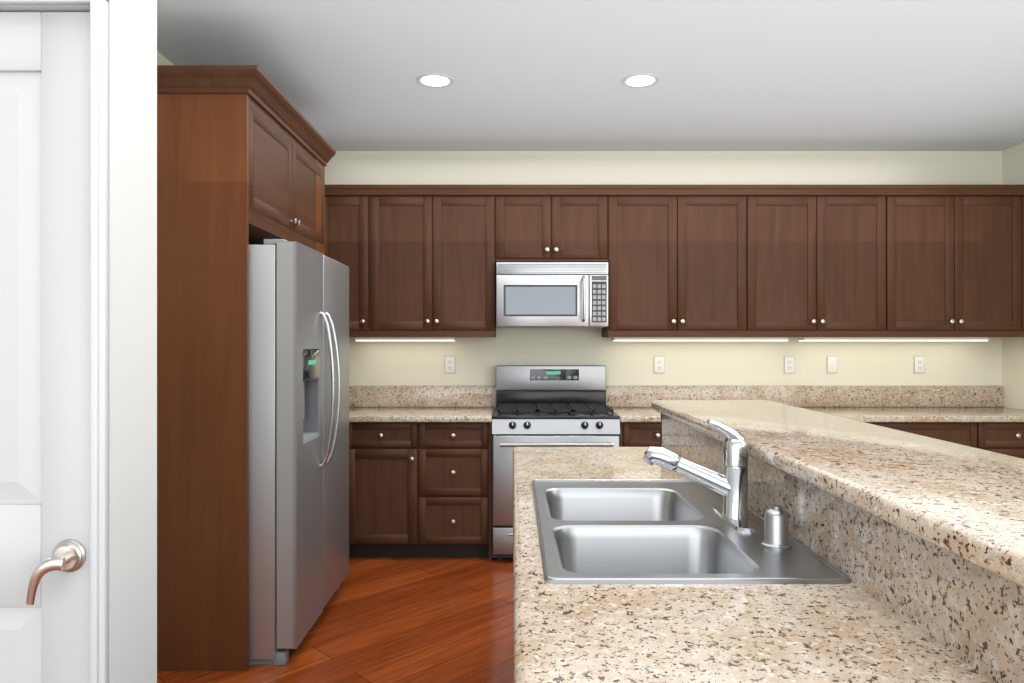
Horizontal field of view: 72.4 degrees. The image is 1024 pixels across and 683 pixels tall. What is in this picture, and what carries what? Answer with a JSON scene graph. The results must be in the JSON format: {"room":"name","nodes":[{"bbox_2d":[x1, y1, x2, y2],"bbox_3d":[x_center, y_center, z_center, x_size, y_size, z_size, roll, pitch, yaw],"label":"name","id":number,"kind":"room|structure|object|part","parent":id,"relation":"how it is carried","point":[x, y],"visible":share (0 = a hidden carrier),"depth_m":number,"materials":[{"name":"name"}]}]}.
{"room":"kitchen","nodes":[
{"label":"kitchen","id":0,"kind":"room"},
{"bbox_2d":[108,0,156,682],"bbox_3d":[-2.188,0.010,1.439,2.825,2.740,0.178,0,0,0],"label":"wall","id":1,"kind":"structure","parent":0,"point":[132,341],"depth_m":1.43,"materials":[{"name":"white paint"}]},
{"bbox_2d":[0,12,89,682],"bbox_3d":[-1.202,0.363,1.385,0.786,2.017,0.035,0,0,0],"label":"interior door","id":2,"kind":"structure","parent":1,"relation":"in","point":[44,285],"depth_m":1.37,"materials":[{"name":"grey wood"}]},
{"bbox_2d":[26,539,85,604],"bbox_3d":[-0.859,0.440,1.350,0.103,0.108,0.096,0,0,0],"label":"door handle","id":3,"kind":"object","parent":2,"relation":"attached to","point":[68,555],"depth_m":1.34,"materials":[{"name":"silver metal"}]},
{"bbox_2d":[0,0,107,682],"bbox_3d":[-1.202,0.351,1.428,0.852,2.058,0.200,0,0,0],"label":"door frame","id":4,"kind":"structure","parent":1,"relation":"attached to","point":[97,10],"depth_m":1.33,"materials":[{"name":"grey wood"}]},
{"bbox_2d":[157,51,173,64],"bbox_3d":[-1.710,0.010,3.264,0.100,2.740,3.472,0,0,0],"label":"wall","id":5,"kind":"structure","parent":0,"point":[162,59],"depth_m":3.31,"materials":[{"name":"beige paint"}]},
{"bbox_2d":[157,557,513,682],"bbox_3d":[0.000,1.420,1.400,7.200,0.080,7.400,0,0,0],"label":"floor","id":6,"kind":"structure","parent":0,"point":[414,620],"depth_m":3.33,"materials":[{"name":"brown wood"}]},
{"bbox_2d":[157,65,335,670],"bbox_3d":[-1.351,0.125,3.507,0.613,2.510,1.286,0,0,0],"label":"cabinet","id":7,"kind":"object","parent":6,"relation":"on","point":[246,154],"visible":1,"depth_m":2.93,"materials":[{"name":"brown wood"}]},
{"bbox_3d":[-1.351,-1.084,3.507,0.613,0.092,1.286,0,0,0],"label":"crown","id":8,"kind":"part","parent":7,"relation":"part of","materials":[{"name":"brown wood"}]},
{"bbox_2d":[249,239,348,664],"bbox_3d":[-1.242,0.471,3.458,0.796,1.817,0.974,0,0,0],"label":"refrigerator","id":9,"kind":"object","parent":6,"relation":"on","point":[298,432],"visible":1,"depth_m":2.98,"materials":[{"name":"silver metal"}]},
{"bbox_3d":[-0.955,0.440,3.458,0.090,1.730,0.974,0,0,0],"label":"door","id":10,"kind":"part","parent":9,"relation":"part of","materials":[{"name":"silver metal"}]},
{"bbox_3d":[-0.882,0.230,3.395,0.076,0.749,0.131,0,0,0],"label":"handle","id":11,"kind":"part","parent":9,"relation":"part of","materials":[{"name":"silver metal"}]},
{"bbox_2d":[349,422,420,556],"bbox_3d":[-0.821,0.943,4.699,0.458,0.874,0.596,0,0,0],"label":"base cabinet","id":12,"kind":"object","parent":6,"relation":"on","point":[420,471],"depth_m":4.41,"materials":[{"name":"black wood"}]},
{"bbox_2d":[349,406,492,421],"bbox_3d":[-0.892,0.484,4.679,1.530,0.039,0.634,0,0,0],"label":"countertop","id":13,"kind":"structure","parent":12,"relation":"on","point":[356,413],"depth_m":4.52,"materials":[{"name":"beige stone"}]},
{"bbox_2d":[421,410,493,560],"bbox_3d":[-0.360,0.943,4.699,0.464,0.874,0.596,0,0,0],"label":"base cabinet","id":14,"kind":"object","parent":6,"relation":"on","point":[456,457],"depth_m":4.41,"materials":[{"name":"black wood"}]},
{"bbox_2d":[492,365,619,559],"bbox_3d":[0.274,0.774,4.629,0.796,1.212,0.682,0,0,0],"label":"gas range","id":15,"kind":"object","parent":6,"relation":"on","point":[551,406],"visible":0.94,"depth_m":4.40,"materials":[{"name":"silver metal"}]},
{"bbox_2d":[619,418,660,446],"bbox_3d":[0.903,0.943,4.699,0.454,0.874,0.596,0,0,0],"label":"base cabinet","id":16,"kind":"object","parent":6,"relation":"on","point":[632,434],"depth_m":4.40,"materials":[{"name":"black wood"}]},
{"bbox_2d":[517,408,1023,682],"bbox_3d":[0.396,0.841,1.650,0.722,1.076,2.820,0,0,0],"label":"kitchen island","id":17,"kind":"object","parent":6,"relation":"on","point":[737,541],"depth_m":1.27,"materials":[{"name":"beige stone"}]},
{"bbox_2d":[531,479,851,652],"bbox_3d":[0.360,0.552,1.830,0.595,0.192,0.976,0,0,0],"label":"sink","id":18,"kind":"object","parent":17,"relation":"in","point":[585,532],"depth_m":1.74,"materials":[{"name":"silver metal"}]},
{"bbox_2d":[641,419,762,532],"bbox_3d":[0.478,0.329,1.810,0.268,0.260,0.250,0,0,0],"label":"faucet","id":19,"kind":"object","parent":18,"relation":"on","point":[733,516],"depth_m":1.79,"materials":[{"name":"silver metal"}]},
{"bbox_2d":[761,504,791,549],"bbox_3d":[0.595,0.414,1.575,0.064,0.091,0.064,0,0,0],"label":"soap dispenser","id":20,"kind":"object","parent":18,"relation":"on","point":[776,520],"depth_m":1.55,"materials":[{"name":"silver metal"}]},
{"bbox_2d":[651,400,1023,579],"bbox_3d":[0.881,0.280,1.655,0.527,0.042,2.930,0,0,0],"label":"countertop","id":21,"kind":"structure","parent":17,"relation":"on","point":[969,499],"depth_m":1.45,"materials":[{"name":"beige stone"}]},
{"bbox_2d":[865,422,980,448],"bbox_3d":[2.480,0.943,4.699,0.900,0.874,0.596,0,0,0],"label":"base cabinet","id":22,"kind":"object","parent":6,"relation":"on","point":[963,433],"depth_m":4.40,"materials":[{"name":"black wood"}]},
{"bbox_2d":[608,406,1023,421],"bbox_3d":[2.086,0.484,4.679,2.822,0.039,0.634,0,0,0],"label":"countertop","id":23,"kind":"structure","parent":22,"relation":"on","point":[626,413],"depth_m":4.52,"materials":[{"name":"beige stone"}]},
{"bbox_2d":[981,422,1023,458],"bbox_3d":[3.213,0.943,4.699,0.567,0.874,0.596,0,0,0],"label":"base cabinet","id":24,"kind":"object","parent":6,"relation":"on","point":[1006,438],"depth_m":4.40,"materials":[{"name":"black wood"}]},
{"bbox_2d":[157,0,1023,150],"bbox_3d":[0.000,-1.400,1.400,7.200,0.080,7.400,0,0,0],"label":"ceiling","id":25,"kind":"structure","parent":0,"point":[801,75],"depth_m":3.49,"materials":[{"name":"white paint"}]},
{"bbox_2d":[416,73,453,87],"bbox_3d":[-0.400,-1.357,3.650,0.195,0.006,0.195,0,0,-45],"label":"recessed light","id":26,"kind":"object","parent":25,"relation":"in","point":[433,80],"depth_m":3.64,"materials":[{"name":"grey"}]},
{"bbox_2d":[622,74,659,87],"bbox_3d":[0.670,-1.357,3.650,0.195,0.006,0.195,0,0,-45],"label":"recessed light","id":27,"kind":"object","parent":25,"relation":"in","point":[636,80],"depth_m":3.64,"materials":[{"name":"grey"}]},
{"bbox_2d":[325,151,1001,407],"bbox_3d":[0.000,0.010,5.050,7.200,2.740,0.100,0,0,0],"label":"wall","id":28,"kind":"structure","parent":0,"point":[693,363],"depth_m":5.00,"materials":[{"name":"beige paint"}]},
{"bbox_2d":[325,185,368,332],"bbox_3d":[-1.123,-0.555,4.834,0.338,0.970,0.327,0,0,0],"label":"upper cabinet","id":29,"kind":"object","parent":28,"relation":"attached to","point":[346,206],"depth_m":4.68,"materials":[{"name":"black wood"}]},
{"bbox_2d":[369,185,496,332],"bbox_3d":[-0.533,-0.555,4.834,0.841,0.970,0.327,0,0,0],"label":"upper cabinet","id":30,"kind":"object","parent":28,"relation":"attached to","point":[433,248],"depth_m":4.68,"materials":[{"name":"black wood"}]},
{"bbox_2d":[445,356,454,372],"bbox_3d":[-0.443,0.165,4.993,0.075,0.121,0.008,0,0,0],"label":"electrical outlet","id":31,"kind":"object","parent":28,"relation":"attached to","point":[449,360],"depth_m":4.99,"materials":[{"name":"beige plastic"}]},
{"bbox_2d":[497,185,608,332],"bbox_3d":[0.264,-0.555,4.834,0.753,0.970,0.327,0,0,0],"label":"upper cabinet","id":32,"kind":"object","parent":28,"relation":"attached to","point":[536,223],"depth_m":4.67,"materials":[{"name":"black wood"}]},
{"bbox_2d":[496,262,607,327],"bbox_3d":[0.265,-0.308,4.774,0.738,0.428,0.446,0,0,0],"label":"microwave","id":33,"kind":"object","parent":32,"relation":"attached to","point":[551,294],"visible":1,"depth_m":4.60,"materials":[{"name":"grey metal"}]},
{"bbox_2d":[654,356,663,372],"bbox_3d":[1.050,0.165,4.993,0.075,0.121,0.008,0,0,0],"label":"electrical outlet","id":34,"kind":"object","parent":28,"relation":"attached to","point":[658,360],"depth_m":4.99,"materials":[{"name":"beige plastic"}]},
{"bbox_2d":[349,386,1003,405],"bbox_3d":[0.920,0.390,4.986,5.154,0.149,0.021,0,0,0],"label":"backsplash","id":35,"kind":"structure","parent":28,"relation":"attached to","point":[358,395],"depth_m":4.98,"materials":[{"name":"beige stone"}]},
{"bbox_2d":[609,185,748,332],"bbox_3d":[1.104,-0.555,4.834,0.928,0.970,0.327,0,0,0],"label":"upper cabinet","id":36,"kind":"object","parent":28,"relation":"attached to","point":[679,254],"depth_m":4.68,"materials":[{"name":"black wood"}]},
{"bbox_2d":[784,356,794,372],"bbox_3d":[1.980,0.165,4.993,0.075,0.121,0.008,0,0,0],"label":"electrical outlet","id":37,"kind":"object","parent":28,"relation":"attached to","point":[789,361],"depth_m":4.99,"materials":[{"name":"beige plastic"}]},
{"bbox_2d":[749,185,888,332],"bbox_3d":[2.034,-0.555,4.834,0.932,0.970,0.327,0,0,0],"label":"upper cabinet","id":38,"kind":"object","parent":28,"relation":"attached to","point":[817,262],"depth_m":4.68,"materials":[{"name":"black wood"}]},
{"bbox_2d":[827,356,837,372],"bbox_3d":[2.286,0.165,4.993,0.075,0.121,0.008,0,0,0],"label":"light switch","id":39,"kind":"object","parent":28,"relation":"attached to","point":[832,364],"depth_m":4.99,"materials":[{"name":"beige plastic"}]},
{"bbox_2d":[914,356,924,372],"bbox_3d":[2.907,0.165,4.993,0.075,0.121,0.008,0,0,0],"label":"electrical outlet","id":40,"kind":"object","parent":28,"relation":"attached to","point":[919,361],"depth_m":4.99,"materials":[{"name":"beige plastic"}]},
{"bbox_2d":[889,185,1023,332],"bbox_3d":[2.998,-0.555,4.834,0.997,0.970,0.327,0,0,0],"label":"upper cabinet","id":41,"kind":"object","parent":28,"relation":"attached to","point":[956,252],"depth_m":4.68,"materials":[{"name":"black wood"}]},
{"bbox_2d":[1002,143,1023,409],"bbox_3d":[3.550,0.010,1.400,0.100,2.740,7.200,0,0,0],"label":"wall","id":42,"kind":"structure","parent":0,"point":[1013,347],"depth_m":4.88,"materials":[{"name":"beige paint"}]}
]}

